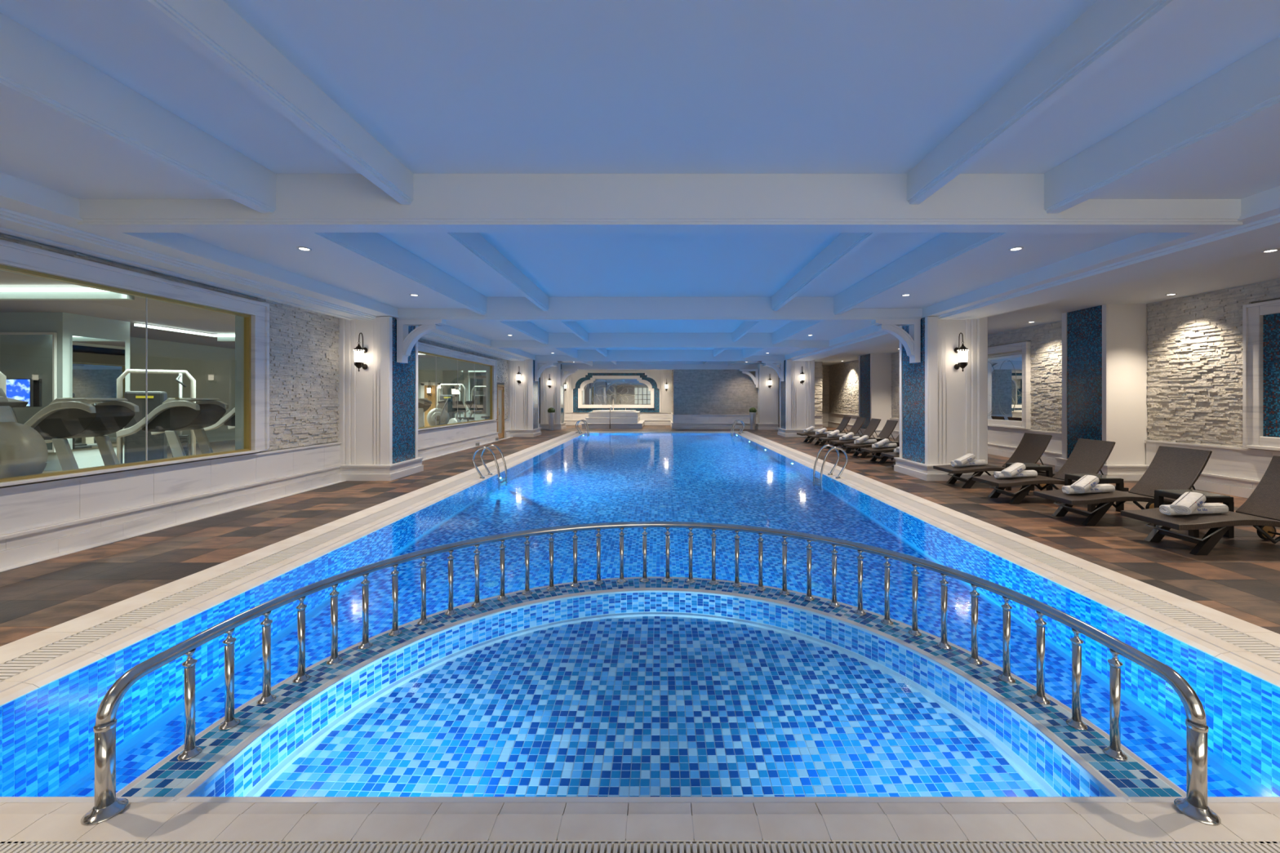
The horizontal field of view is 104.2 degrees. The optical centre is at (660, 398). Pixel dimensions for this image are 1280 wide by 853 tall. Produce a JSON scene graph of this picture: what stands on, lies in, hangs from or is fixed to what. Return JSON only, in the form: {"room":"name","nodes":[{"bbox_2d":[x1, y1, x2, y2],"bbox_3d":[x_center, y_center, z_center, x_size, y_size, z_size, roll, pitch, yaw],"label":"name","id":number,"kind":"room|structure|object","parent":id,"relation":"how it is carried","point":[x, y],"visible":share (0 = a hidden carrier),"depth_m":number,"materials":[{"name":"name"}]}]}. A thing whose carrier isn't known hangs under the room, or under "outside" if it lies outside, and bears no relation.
{"room":"spa","nodes":[
{"label":"spa","id":0,"kind":"room"},
{"bbox_2d":[0,311,129,471],"bbox_3d":[-14.780,-0.150,11.670,3.240,3.500,1.460,0,0,0],"label":"wall","id":1,"kind":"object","parent":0,"point":[64,354],"visible":0.7,"depth_m":11.07,"materials":[{"name":"grey"}]},
{"bbox_2d":[6,378,33,406],"bbox_3d":[-14.300,-0.120,10.883,1.150,0.620,0.054,0,0,0],"label":"television","id":2,"kind":"object","parent":1,"relation":"attached to","point":[22,389],"visible":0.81,"depth_m":10.86,"materials":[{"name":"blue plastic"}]},
{"bbox_2d":[41,440,235,473],"bbox_3d":[-11.500,1.650,11.300,10.000,0.100,24.600,0,0,0],"label":"floor","id":3,"kind":"structure","parent":0,"point":[229,445],"depth_m":16.09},
{"bbox_2d":[0,388,48,478],"bbox_3d":[-7.270,0.745,5.150,1.800,1.710,0.680,0,0,0],"label":"elliptical trainer","id":4,"kind":"object","parent":3,"relation":"on","point":[24,451],"visible":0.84,"depth_m":5.11,"materials":[{"name":"beige"}]},
{"bbox_2d":[23,397,139,471],"bbox_3d":[-7.677,0.787,6.165,2.046,1.586,0.558,0,0,0],"label":"treadmill","id":5,"kind":"object","parent":3,"relation":"on","point":[64,418],"visible":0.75,"depth_m":5.94,"materials":[{"name":"grey plastic"}]},
{"bbox_2d":[48,398,128,404],"bbox_3d":[-7.060,0.039,6.165,0.470,0.077,0.462,0,0,0],"label":"hood","id":6,"kind":"object","parent":5,"relation":"attached to","point":[86,401],"depth_m":6.16,"materials":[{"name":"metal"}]},
{"bbox_2d":[116,368,195,463],"bbox_3d":[-10.994,0.489,10.892,1.250,2.222,1.020,0,0,-35],"label":"cable machine","id":7,"kind":"object","parent":3,"relation":"on","point":[135,443],"visible":0.52,"depth_m":10.68,"materials":[{"name":"silver metal"}]},
{"bbox_2d":[115,397,229,457],"bbox_3d":[-7.747,0.787,7.585,2.046,1.586,0.558,0,0,0],"label":"treadmill","id":8,"kind":"object","parent":3,"relation":"on","point":[175,414],"visible":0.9,"depth_m":7.36,"materials":[{"name":"grey plastic"}]},
{"bbox_2d":[162,398,220,403],"bbox_3d":[-7.130,0.039,7.585,0.470,0.077,0.462,0,0,0],"label":"hood","id":9,"kind":"object","parent":8,"relation":"attached to","point":[192,400],"depth_m":7.50,"materials":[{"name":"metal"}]},
{"bbox_2d":[203,407,235,431],"bbox_3d":[-7.827,0.787,9.065,2.046,1.586,0.558,0,0,0],"label":"treadmill","id":10,"kind":"object","parent":3,"relation":"on","point":[228,420],"visible":0.15,"depth_m":8.79,"materials":[{"name":"grey plastic"}]},
{"bbox_2d":[417,398,431,427],"bbox_3d":[-7.927,0.787,14.965,2.046,1.586,0.558,0,0,0],"label":"treadmill","id":11,"kind":"object","parent":3,"relation":"on","point":[424,403],"visible":0.24,"depth_m":14.94,"materials":[{"name":"grey plastic"}]},
{"bbox_2d":[436,383,466,420],"bbox_3d":[-8.998,0.489,21.490,1.200,2.222,1.020,0,0,-10],"label":"cable machine","id":12,"kind":"object","parent":3,"relation":"on","point":[448,408],"visible":0.44,"depth_m":21.38,"materials":[{"name":"silver metal"}]},
{"bbox_2d":[426,397,479,445],"bbox_3d":[-6.948,0.788,16.646,1.710,1.624,0.646,0,0,-20],"label":"elliptical trainer","id":13,"kind":"object","parent":3,"relation":"on","point":[438,415],"visible":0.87,"depth_m":16.35,"materials":[{"name":"silver metal"}]},
{"bbox_2d":[447,400,475,424],"bbox_3d":[-7.044,0.852,17.668,1.410,1.496,0.600,0,0,30],"label":"exercise bike","id":14,"kind":"object","parent":3,"relation":"on","point":[461,408],"visible":0.27,"depth_m":17.71,"materials":[{"name":"silver metal"}]},
{"bbox_2d":[460,400,497,440],"bbox_3d":[-6.886,0.852,18.739,1.410,1.496,0.600,0,0,10],"label":"exercise bike","id":15,"kind":"object","parent":3,"relation":"on","point":[471,405],"visible":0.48,"depth_m":18.71,"materials":[{"name":"silver metal"}]},
{"bbox_2d":[129,337,235,446],"bbox_3d":[-11.550,-0.200,11.250,10.100,3.600,24.700,0,0,0],"label":"wall","id":16,"kind":"structure","parent":0,"point":[212,368],"depth_m":17.33,"materials":[{"name":"grey"}]},
{"bbox_2d":[0,286,235,341],"bbox_3d":[-11.450,-1.790,11.625,9.700,0.220,6.250,0,0,0],"label":"ceiling light","id":17,"kind":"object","parent":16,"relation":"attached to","point":[4,295],"depth_m":8.50,"materials":[{"name":"grey"}]},
{"bbox_2d":[0,172,564,372],"bbox_3d":[-5.867,-1.835,12.950,1.265,0.590,33.900,0,0,0],"label":"ceiling beam","id":18,"kind":"structure","parent":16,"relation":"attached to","point":[30,211],"depth_m":5.80,"materials":[{"name":"white paint"}]},
{"bbox_2d":[0,270,439,357],"bbox_3d":[-11.500,-1.950,11.300,10.000,0.100,24.600,0,0,0],"label":"ceiling","id":19,"kind":"structure","parent":0,"point":[160,313],"depth_m":11.11,"materials":[{"name":"grey"}]},
{"bbox_2d":[0,287,107,291],"bbox_3d":[-12.750,-1.840,8.425,7.100,0.040,0.150,0,0,0],"label":"recessed light","id":20,"kind":"object","parent":19,"relation":"in","point":[2,289],"depth_m":8.35,"materials":[{"name":"white"}]},
{"bbox_2d":[133,323,213,336],"bbox_3d":[-13.050,-1.830,13.450,0.100,0.060,2.100,0,0,0],"label":"light","id":21,"kind":"object","parent":19,"relation":"attached to","point":[135,324],"visible":1,"depth_m":13.32,"materials":[{"name":"white"}]},
{"bbox_2d":[0,233,540,487],"bbox_3d":[-6.379,-0.100,12.800,0.242,3.400,33.600,0,0,0],"label":"wall","id":22,"kind":"structure","parent":0,"point":[304,344],"depth_m":8.67,"materials":[{"name":"grey stone"}]},
{"bbox_2d":[0,239,269,486],"bbox_3d":[-6.335,-0.330,4.610,0.330,2.320,6.540,0,0,0],"label":"window","id":23,"kind":"structure","parent":22,"relation":"in","point":[251,317],"depth_m":6.49,"materials":[{"name":"white stone"}]},
{"bbox_2d":[0,441,342,568],"bbox_3d":[-6.237,1.225,2.875,0.125,0.748,13.747,0,0,0],"label":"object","id":24,"kind":"structure","parent":22,"relation":"attached to","point":[42,519],"depth_m":5.97,"materials":[{"name":"white stone"}]},
{"bbox_2d":[0,436,512,572],"bbox_3d":[-6.155,1.607,12.700,0.190,0.026,33.400,0,0,0],"label":"trim","id":25,"kind":"structure","parent":22,"relation":"attached to","point":[57,555],"depth_m":6.09,"materials":[{"name":"white stone"}]},
{"bbox_2d":[417,342,497,431],"bbox_3d":[-6.335,-0.305,15.400,0.330,2.270,6.920,0,0,0],"label":"window","id":26,"kind":"structure","parent":22,"relation":"in","point":[424,348],"depth_m":16.74,"materials":[{"name":"white stone"}]},
{"bbox_2d":[417,420,498,459],"bbox_3d":[-6.237,1.225,14.925,0.125,0.748,8.247,0,0,0],"label":"wainscoting","id":27,"kind":"structure","parent":22,"relation":"attached to","point":[433,442],"depth_m":15.04,"materials":[{"name":"white stone"}]},
{"bbox_2d":[496,384,504,438],"bbox_3d":[-6.354,0.535,19.530,0.291,2.130,0.840,0,0,0],"label":"door","id":28,"kind":"structure","parent":22,"relation":"in","point":[500,388],"depth_m":19.65,"materials":[{"name":"brown wood"}]},
{"bbox_2d":[417,357,485,427],"bbox_3d":[-11.500,-0.200,23.450,10.000,3.600,0.300,0,0,0],"label":"wall","id":29,"kind":"structure","parent":0,"point":[437,371],"depth_m":23.36,"materials":[{"name":"grey"}]},
{"bbox_2d":[571,369,672,412],"bbox_3d":[1.700,-0.250,29.660,16.600,3.700,0.280,0,0,0],"label":"wall","id":30,"kind":"structure","parent":0,"point":[656,374],"depth_m":29.52,"materials":[{"name":"white paint"}]},
{"bbox_2d":[564,371,571,412],"bbox_3d":[-5.595,-0.430,29.490,0.710,2.540,0.100,0,0,0],"label":"pilaster","id":31,"kind":"object","parent":30,"relation":"attached to","point":[567,393],"visible":0.37,"depth_m":29.44,"materials":[{"name":"white paint"}]},
{"bbox_2d":[571,371,660,412],"bbox_3d":[-2.595,-0.365,29.450,5.270,2.410,0.160,0,0,0],"label":"trim","id":32,"kind":"structure","parent":30,"relation":"attached to","point":[637,391],"depth_m":29.45,"materials":[{"name":"tile"}]},
{"bbox_2d":[579,377,652,406],"bbox_3d":[-2.600,-0.375,29.440,4.400,1.830,0.080,0,0,0],"label":"window","id":33,"kind":"structure","parent":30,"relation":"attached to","point":[593,391],"depth_m":29.45,"materials":[{"name":"clear glass"}]},
{"bbox_2d":[564,412,671,425],"bbox_3d":[-2.625,1.220,29.457,6.647,0.758,0.125,0,0,0],"label":"baseboard","id":34,"kind":"structure","parent":30,"relation":"attached to","point":[570,418],"depth_m":29.47,"materials":[{"name":"white stone"}]},
{"bbox_2d":[661,369,671,412],"bbox_3d":[0.375,-0.430,29.490,0.650,2.540,0.100,0,0,0],"label":"pilaster","id":35,"kind":"object","parent":30,"relation":"attached to","point":[666,397],"visible":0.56,"depth_m":29.44,"materials":[{"name":"white paint"}]},
{"bbox_2d":[0,0,1279,365],"bbox_3d":[1.700,-1.970,13.000,16.400,0.420,34.000,0,0,0],"label":"ceiling","id":36,"kind":"structure","parent":0,"point":[445,86],"depth_m":3.47,"materials":[{"name":"white paint"}]},
{"bbox_2d":[0,12,592,365],"bbox_3d":[-3.545,-1.860,10.900,0.150,0.380,29.800,0,0,0],"label":"ceiling beam","id":37,"kind":"structure","parent":36,"relation":"attached to","point":[36,72],"depth_m":3.45,"materials":[{"name":"white paint"}]},
{"bbox_2d":[128,0,617,364],"bbox_3d":[-2.295,-1.900,10.900,0.130,0.300,29.800,0,0,0],"label":"ceiling beam","id":38,"kind":"structure","parent":36,"relation":"attached to","point":[211,28],"depth_m":3.08,"materials":[{"name":"white paint"}]},
{"bbox_2d":[395,297,923,321],"bbox_3d":[0.000,-1.815,10.110,10.600,0.470,0.280,0,0,0],"label":"ceiling beam","id":39,"kind":"structure","parent":36,"relation":"attached to","point":[498,308],"depth_m":9.97,"materials":[{"name":"white paint"}]},
{"bbox_2d":[534,350,785,360],"bbox_3d":[0.000,-1.815,21.090,10.600,0.470,0.280,0,0,0],"label":"ceiling beam","id":40,"kind":"structure","parent":36,"relation":"attached to","point":[583,355],"depth_m":20.95,"materials":[{"name":"white paint"}]},
{"bbox_2d":[561,364,758,369],"bbox_3d":[0.000,-1.770,25.900,12.000,0.560,0.300,0,0,0],"label":"ceiling beam","id":41,"kind":"structure","parent":36,"relation":"attached to","point":[580,366],"depth_m":25.75,"materials":[{"name":"white paint"}]},
{"bbox_2d":[75,173,1244,232],"bbox_3d":[0.000,-1.815,4.640,10.600,0.470,0.280,0,0,0],"label":"ceiling beam","id":42,"kind":"structure","parent":36,"relation":"attached to","point":[305,202],"depth_m":4.50,"materials":[{"name":"white paint"}]},
{"bbox_2d":[489,333,831,347],"bbox_3d":[0.000,-1.815,15.590,10.600,0.470,0.280,0,0,0],"label":"ceiling beam","id":43,"kind":"structure","parent":36,"relation":"attached to","point":[555,340],"depth_m":15.45,"materials":[{"name":"white paint"}]},
{"bbox_2d":[703,0,1191,364],"bbox_3d":[2.295,-1.900,10.900,0.130,0.300,29.800,0,0,0],"label":"ceiling beam","id":44,"kind":"structure","parent":36,"relation":"attached to","point":[1107,28],"depth_m":3.09,"materials":[{"name":"white paint"}]},
{"bbox_2d":[727,35,1279,365],"bbox_3d":[3.545,-1.860,10.900,0.150,0.380,29.800,0,0,0],"label":"ceiling beam","id":45,"kind":"structure","parent":36,"relation":"attached to","point":[1246,91],"depth_m":3.64,"materials":[{"name":"white paint"}]},
{"bbox_2d":[0,425,1279,646],"bbox_3d":[1.650,1.750,12.800,16.100,0.300,33.600,0,0,0],"label":"floor","id":46,"kind":"structure","parent":0,"point":[1239,578],"depth_m":5.46,"materials":[{"name":"brown tile"}]},
{"bbox_2d":[337,315,423,480],"bbox_3d":[-5.825,0.000,10.295,1.230,3.200,1.350,0,0,0],"label":"column","id":47,"kind":"structure","parent":46,"relation":"on","point":[378,408],"depth_m":9.80,"materials":[{"name":"white paint"}]},
{"bbox_2d":[353,332,368,371],"bbox_3d":[-5.800,-0.894,9.642,0.174,0.764,0.296,0,0,0],"label":"wall sconce","id":48,"kind":"object","parent":47,"relation":"attached to","point":[359,352],"visible":1,"depth_m":9.55,"materials":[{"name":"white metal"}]},
{"bbox_2d":[396,319,446,363],"bbox_3d":[-4.830,-1.148,10.090,0.900,0.860,0.220,0,0,0],"label":"bracket","id":49,"kind":"object","parent":47,"relation":"attached to","point":[406,342],"visible":1,"depth_m":9.98,"materials":[{"name":"white paint"}]},
{"bbox_2d":[507,359,541,436],"bbox_3d":[-5.825,0.000,21.175,1.230,3.200,1.350,0,0,0],"label":"column","id":50,"kind":"structure","parent":46,"relation":"on","point":[523,405],"depth_m":20.68,"materials":[{"name":"white paint"}]},
{"bbox_2d":[534,360,557,381],"bbox_3d":[-4.830,-1.148,21.070,0.900,0.860,0.220,0,0,0],"label":"bracket","id":51,"kind":"object","parent":50,"relation":"attached to","point":[538,371],"visible":1,"depth_m":20.96,"materials":[{"name":"white paint"}]},
{"bbox_2d":[547,407,555,430],"bbox_3d":[-5.450,1.035,24.950,0.380,1.130,0.364,0,0,0],"label":"potted cactus","id":52,"kind":"object","parent":46,"relation":"on","point":[551,411],"visible":1,"depth_m":24.83,"materials":[{"name":"white ceramic"}]},
{"bbox_2d":[539,363,565,430],"bbox_3d":[-5.600,-0.080,25.825,1.200,3.360,1.250,0,0,0],"label":"column","id":53,"kind":"structure","parent":46,"relation":"on","point":[553,397],"depth_m":25.34,"materials":[{"name":"white paint"}]},
{"bbox_2d":[560,368,577,386],"bbox_3d":[-4.655,-1.063,25.610,0.850,0.850,0.220,0,0,0],"label":"bracket","id":54,"kind":"object","parent":53,"relation":"attached to","point":[563,378],"visible":1,"depth_m":25.50,"materials":[{"name":"white paint"}]},
{"bbox_2d":[581,408,644,428],"bbox_3d":[-2.525,1.075,27.695,3.210,1.050,3.450,0,0,0],"label":"platform","id":55,"kind":"object","parent":46,"relation":"on","point":[598,419],"visible":1,"depth_m":26.40,"materials":[{"name":"white stone"}]},
{"bbox_2d":[592,408,635,412],"bbox_3d":[-2.550,0.800,27.950,2.400,0.500,2.100,0,0,0],"label":"tub","id":56,"kind":"object","parent":55,"relation":"in","point":[597,411],"depth_m":26.98,"materials":[{"name":"ceramic"}]},
{"bbox_2d":[749,407,756,430],"bbox_3d":[4.720,1.035,25.350,0.380,1.130,0.364,0,0,0],"label":"potted cactus","id":57,"kind":"object","parent":46,"relation":"on","point":[753,411],"visible":1,"depth_m":25.23,"materials":[{"name":"white ceramic"}]},
{"bbox_2d":[755,363,779,430],"bbox_3d":[5.555,-0.080,25.825,1.190,3.360,1.250,0,0,0],"label":"column","id":58,"kind":"structure","parent":46,"relation":"on","point":[767,397],"depth_m":25.33,"materials":[{"name":"white paint"}]},
{"bbox_2d":[738,368,758,387],"bbox_3d":[4.555,-1.013,25.610,0.950,0.950,0.220,0,0,0],"label":"bracket","id":59,"kind":"object","parent":58,"relation":"attached to","point":[755,380],"visible":1,"depth_m":25.50,"materials":[{"name":"white paint"}]},
{"bbox_2d":[777,359,814,436],"bbox_3d":[5.825,0.000,21.175,1.350,3.200,1.350,0,0,0],"label":"column","id":60,"kind":"structure","parent":46,"relation":"on","point":[797,399],"depth_m":20.68,"materials":[{"name":"white paint"}]},
{"bbox_2d":[761,360,784,381],"bbox_3d":[4.770,-1.148,21.070,0.900,0.860,0.220,0,0,0],"label":"bracket","id":61,"kind":"object","parent":60,"relation":"attached to","point":[780,371],"visible":1,"depth_m":20.96,"materials":[{"name":"white paint"}]},
{"bbox_2d":[796,416,850,443],"bbox_3d":[5.995,1.127,17.983,1.950,0.947,0.645,0,0,0],"label":"sun lounger","id":62,"kind":"object","parent":46,"relation":"on","point":[846,420],"visible":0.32,"depth_m":17.84,"materials":[{"name":"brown plastic"}]},
{"bbox_2d":[807,417,865,445],"bbox_3d":[6.095,1.127,16.983,1.950,0.947,0.645,0,0,0],"label":"sun lounger","id":63,"kind":"object","parent":46,"relation":"on","point":[859,422],"visible":0.38,"depth_m":16.88,"materials":[{"name":"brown plastic"}]},
{"bbox_2d":[818,417,880,447],"bbox_3d":[6.125,1.127,15.883,1.950,0.947,0.645,0,0,0],"label":"sun lounger","id":64,"kind":"object","parent":46,"relation":"on","point":[874,423],"visible":0.37,"depth_m":15.78,"materials":[{"name":"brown plastic"}]},
{"bbox_2d":[830,419,897,453],"bbox_3d":[6.105,1.127,14.732,1.950,0.947,0.645,0,0,0],"label":"sun lounger","id":65,"kind":"object","parent":46,"relation":"on","point":[890,425],"visible":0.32,"depth_m":14.63,"materials":[{"name":"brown plastic"}]},
{"bbox_2d":[844,434,899,457],"bbox_3d":[6.095,1.127,13.582,1.950,0.947,0.645,0,0,0],"label":"sun lounger","id":66,"kind":"object","parent":46,"relation":"on","point":[859,446],"visible":0.29,"depth_m":13.45,"materials":[{"name":"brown plastic"}]},
{"bbox_2d":[860,446,897,463],"bbox_3d":[6.095,1.127,12.432,1.950,0.947,0.645,0,0,0],"label":"sun lounger","id":67,"kind":"object","parent":46,"relation":"on","point":[877,451],"visible":0.17,"depth_m":12.21,"materials":[{"name":"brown plastic"}]},
{"bbox_2d":[893,315,994,480],"bbox_3d":[5.825,0.000,10.295,1.350,3.200,1.350,0,0,0],"label":"column","id":68,"kind":"structure","parent":46,"relation":"on","point":[944,408],"depth_m":9.80,"materials":[{"name":"white paint"}]},
{"bbox_2d":[871,319,920,363],"bbox_3d":[4.770,-1.148,10.090,0.900,0.860,0.220,0,0,0],"label":"bracket","id":69,"kind":"object","parent":68,"relation":"attached to","point":[911,341],"visible":1,"depth_m":9.98,"materials":[{"name":"white paint"}]},
{"bbox_2d":[954,332,968,371],"bbox_3d":[5.830,-0.894,9.642,0.174,0.764,0.296,0,0,0],"label":"wall sconce","id":70,"kind":"object","parent":68,"relation":"attached to","point":[962,351],"visible":1,"depth_m":9.55,"materials":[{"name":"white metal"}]},
{"bbox_2d":[933,432,1055,488],"bbox_3d":[6.135,1.127,9.102,1.950,0.947,0.645,0,0,0],"label":"sun lounger","id":71,"kind":"object","parent":46,"relation":"on","point":[1032,446],"visible":0.55,"depth_m":9.00,"materials":[{"name":"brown plastic"}]},
{"bbox_2d":[951,459,986,466],"bbox_3d":[5.626,1.183,9.075,0.572,0.133,0.164,0,0,5],"label":"rolled towel","id":72,"kind":"object","parent":71,"relation":"on","point":[975,462],"visible":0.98,"depth_m":9.01,"materials":[{"name":"white fabric"}]},
{"bbox_2d":[954,453,975,466],"bbox_3d":[5.531,1.111,9.039,0.356,0.215,0.184,0,0,-18],"label":"rolled towel","id":73,"kind":"object","parent":72,"relation":"on","point":[968,457],"visible":1,"depth_m":8.98,"materials":[{"name":"white fabric"}]},
{"bbox_2d":[1005,462,1053,495],"bbox_3d":[6.250,1.363,8.450,0.460,0.473,0.460,0,0,0],"label":"side table","id":74,"kind":"object","parent":46,"relation":"on","point":[1029,466],"visible":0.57,"depth_m":8.23,"materials":[{"name":"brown plastic"}]},
{"bbox_2d":[972,438,1128,504],"bbox_3d":[6.045,1.127,7.782,1.950,0.947,0.645,0,0,0],"label":"sun lounger","id":75,"kind":"object","parent":46,"relation":"on","point":[1088,455],"visible":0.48,"depth_m":7.68,"materials":[{"name":"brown plastic"}]},
{"bbox_2d":[993,470,1037,478],"bbox_3d":[5.536,1.183,7.755,0.572,0.133,0.163,0,0,5],"label":"rolled towel","id":76,"kind":"object","parent":75,"relation":"on","point":[1024,473],"visible":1,"depth_m":7.69,"materials":[{"name":"white fabric"}]},
{"bbox_2d":[1000,462,1026,477],"bbox_3d":[5.479,1.111,7.718,0.356,0.215,0.184,0,0,-21],"label":"rolled towel","id":77,"kind":"object","parent":76,"relation":"on","point":[1011,471],"visible":1,"depth_m":7.67,"materials":[{"name":"white fabric"}]},
{"bbox_2d":[1064,473,1124,511],"bbox_3d":[6.290,1.363,7.230,0.460,0.473,0.460,0,0,0],"label":"side table","id":78,"kind":"object","parent":46,"relation":"on","point":[1119,482],"visible":0.54,"depth_m":7.04,"materials":[{"name":"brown plastic"}]},
{"bbox_2d":[1033,445,1212,525],"bbox_3d":[6.095,1.127,6.522,1.950,0.947,0.645,0,0,0],"label":"sun lounger","id":79,"kind":"object","parent":46,"relation":"on","point":[1171,468],"visible":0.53,"depth_m":6.43,"materials":[{"name":"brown plastic"}]},
{"bbox_2d":[1062,483,1115,493],"bbox_3d":[5.587,1.183,6.495,0.572,0.133,0.164,0,0,3],"label":"rolled towel","id":80,"kind":"object","parent":79,"relation":"on","point":[1099,488],"visible":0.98,"depth_m":6.43,"materials":[{"name":"white fabric"}]},
{"bbox_2d":[1070,474,1099,493],"bbox_3d":[5.510,1.111,6.457,0.356,0.215,0.184,0,0,-23],"label":"rolled towel","id":81,"kind":"object","parent":80,"relation":"on","point":[1086,482],"visible":1,"depth_m":6.41,"materials":[{"name":"white fabric"}]},
{"bbox_2d":[1154,489,1234,537],"bbox_3d":[6.350,1.363,5.940,0.460,0.473,0.460,0,0,0],"label":"side table","id":82,"kind":"object","parent":46,"relation":"on","point":[1159,495],"visible":0.52,"depth_m":5.76,"materials":[{"name":"brown wicker"}]},
{"bbox_2d":[1120,455,1279,555],"bbox_3d":[6.205,1.127,5.343,1.950,0.947,0.645,0,0,0],"label":"sun lounger","id":83,"kind":"object","parent":46,"relation":"on","point":[1261,510],"visible":0.85,"depth_m":5.33,"materials":[{"name":"brown wicker"}]},
{"bbox_2d":[1159,502,1228,515],"bbox_3d":[5.696,1.183,5.315,0.572,0.133,0.163,0,0,5],"label":"rolled towel","id":84,"kind":"object","parent":83,"relation":"on","point":[1207,508],"visible":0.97,"depth_m":5.25,"materials":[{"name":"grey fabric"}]},
{"bbox_2d":[1169,491,1205,515],"bbox_3d":[5.600,1.111,5.277,0.356,0.215,0.184,0,0,-23],"label":"rolled towel","id":85,"kind":"object","parent":84,"relation":"on","point":[1188,503],"visible":1,"depth_m":5.23,"materials":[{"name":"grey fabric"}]},
{"bbox_2d":[671,369,757,414],"bbox_3d":[2.876,-0.100,27.676,4.388,3.400,3.748,0,0,0],"label":"wall","id":86,"kind":"structure","parent":0,"point":[694,392],"depth_m":25.82,"materials":[{"name":"grey stone"}]},
{"bbox_2d":[674,414,758,429],"bbox_3d":[2.895,1.225,25.777,4.347,0.748,0.125,0,0,0],"label":"baseboard","id":87,"kind":"structure","parent":86,"relation":"attached to","point":[681,421],"depth_m":25.78,"materials":[{"name":"paint"}]},
{"bbox_2d":[777,361,822,427],"bbox_3d":[7.100,-0.170,25.329,2.200,3.540,0.342,0,0,0],"label":"wall","id":88,"kind":"structure","parent":0,"point":[818,365],"depth_m":25.18,"materials":[{"name":"grey stone"}]},
{"bbox_2d":[763,186,1279,368],"bbox_3d":[5.843,-1.840,12.950,1.215,0.580,33.900,0,0,0],"label":"ceiling beam","id":89,"kind":"structure","parent":88,"relation":"attached to","point":[1143,255],"depth_m":6.19,"materials":[{"name":"white paint"}]},
{"bbox_2d":[822,365,829,413],"bbox_3d":[8.850,-0.170,28.079,1.700,3.540,0.241,0,0,0],"label":"wall","id":90,"kind":"structure","parent":0,"point":[825,369],"depth_m":27.97,"materials":[{"name":"paint"}]},
{"bbox_2d":[829,278,1279,448],"bbox_3d":[9.614,-0.145,13.000,0.272,3.490,34.000,0,0,0],"label":"wall","id":91,"kind":"structure","parent":0,"point":[1194,393],"depth_m":9.10,"materials":[{"name":"grey stone"}]},
{"bbox_2d":[827,413,858,430],"bbox_3d":[9.457,1.205,24.850,0.125,0.788,6.297,0,0,0],"label":"baseboard","id":92,"kind":"structure","parent":91,"relation":"attached to","point":[834,419],"depth_m":26.38,"materials":[{"name":"white paint"}]},
{"bbox_2d":[856,353,892,437],"bbox_3d":[9.100,-0.130,21.100,1.000,3.460,1.500,0,0,0],"label":"pilaster","id":93,"kind":"object","parent":91,"relation":"attached to","point":[875,381],"visible":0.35,"depth_m":20.45,"materials":[{"name":"white paint"}]},
{"bbox_2d":[889,417,1062,465],"bbox_3d":[9.457,1.205,15.625,0.125,0.788,9.747,0,0,0],"label":"baseboard","id":94,"kind":"structure","parent":91,"relation":"attached to","point":[1002,442],"depth_m":13.37,"materials":[{"name":"white paint"}]},
{"bbox_2d":[987,341,1031,429],"bbox_3d":[9.450,-0.330,15.630,0.140,2.260,5.740,0,0,0],"label":"trim","id":95,"kind":"structure","parent":91,"relation":"attached to","point":[1009,373],"depth_m":13.44,"materials":[{"name":"white stone"}]},
{"bbox_2d":[1054,303,1147,480],"bbox_3d":[9.120,-0.130,10.260,0.960,3.460,1.280,0,0,0],"label":"pilaster","id":96,"kind":"object","parent":91,"relation":"attached to","point":[1104,355],"visible":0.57,"depth_m":9.72,"materials":[{"name":"white paint"}]},
{"bbox_2d":[1144,440,1279,497],"bbox_3d":[9.457,1.205,2.850,0.125,0.788,13.697,0,0,0],"label":"wainscoting","id":97,"kind":"structure","parent":91,"relation":"attached to","point":[1228,470],"depth_m":8.27,"materials":[{"name":"white paint"}]},
{"bbox_2d":[1242,299,1279,451],"bbox_3d":[9.450,-0.350,6.460,0.140,2.300,3.120,0,0,0],"label":"window","id":98,"kind":"structure","parent":91,"relation":"attached to","point":[1261,320],"depth_m":7.82,"materials":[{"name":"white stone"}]},
{"bbox_3d":[0.000,2.470,12.712,7.500,1.661,21.875,0,0,0],"label":"basin","id":99,"kind":"object","parent":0,"visible":0},
{"bbox_2d":[0,432,1279,796],"bbox_3d":[0.000,1.634,12.712,7.000,0.001,21.375,0,0,0],"label":"pool water","id":100,"kind":"object","parent":99,"relation":"in","point":[629,693],"visible":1,"depth_m":2.91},
{"bbox_2d":[0,431,1279,852],"bbox_3d":[-0.025,1.800,12.449,8.450,0.400,25.298,0,0,0],"label":"pool coping","id":101,"kind":"object","parent":99,"relation":"on","point":[28,824],"visible":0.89,"depth_m":1.95,"materials":[{"name":"grey"}]},
{"bbox_2d":[471,444,506,479],"bbox_3d":[-3.483,1.863,10.250,0.606,1.775,0.558,0,0,0],"label":"pool ladder","id":102,"kind":"object","parent":101,"relation":"attached to","point":[483,448],"visible":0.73,"depth_m":10.02,"materials":[{"name":"metal"}]},
{"bbox_2d":[813,444,848,479],"bbox_3d":[3.483,1.863,10.250,0.606,1.775,0.558,0,0,0],"label":"pool ladder","id":103,"kind":"object","parent":101,"relation":"attached to","point":[836,448],"visible":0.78,"depth_m":10.02,"materials":[{"name":"metal"}]},
{"bbox_2d":[115,577,1186,800],"bbox_3d":[-0.035,2.359,3.269,4.416,1.482,2.528,0,0,0],"label":"ridge","id":104,"kind":"object","parent":99,"relation":"in","point":[170,777],"visible":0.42,"depth_m":2.75,"materials":[{"name":"blue tile"}]},
{"bbox_2d":[80,521,1221,826],"bbox_3d":[-0.035,1.361,3.169,4.344,0.527,2.612,0,0,0],"label":"railing","id":105,"kind":"object","parent":104,"relation":"on","point":[1194,806],"visible":1,"depth_m":2.70,"materials":[{"name":"metal"}]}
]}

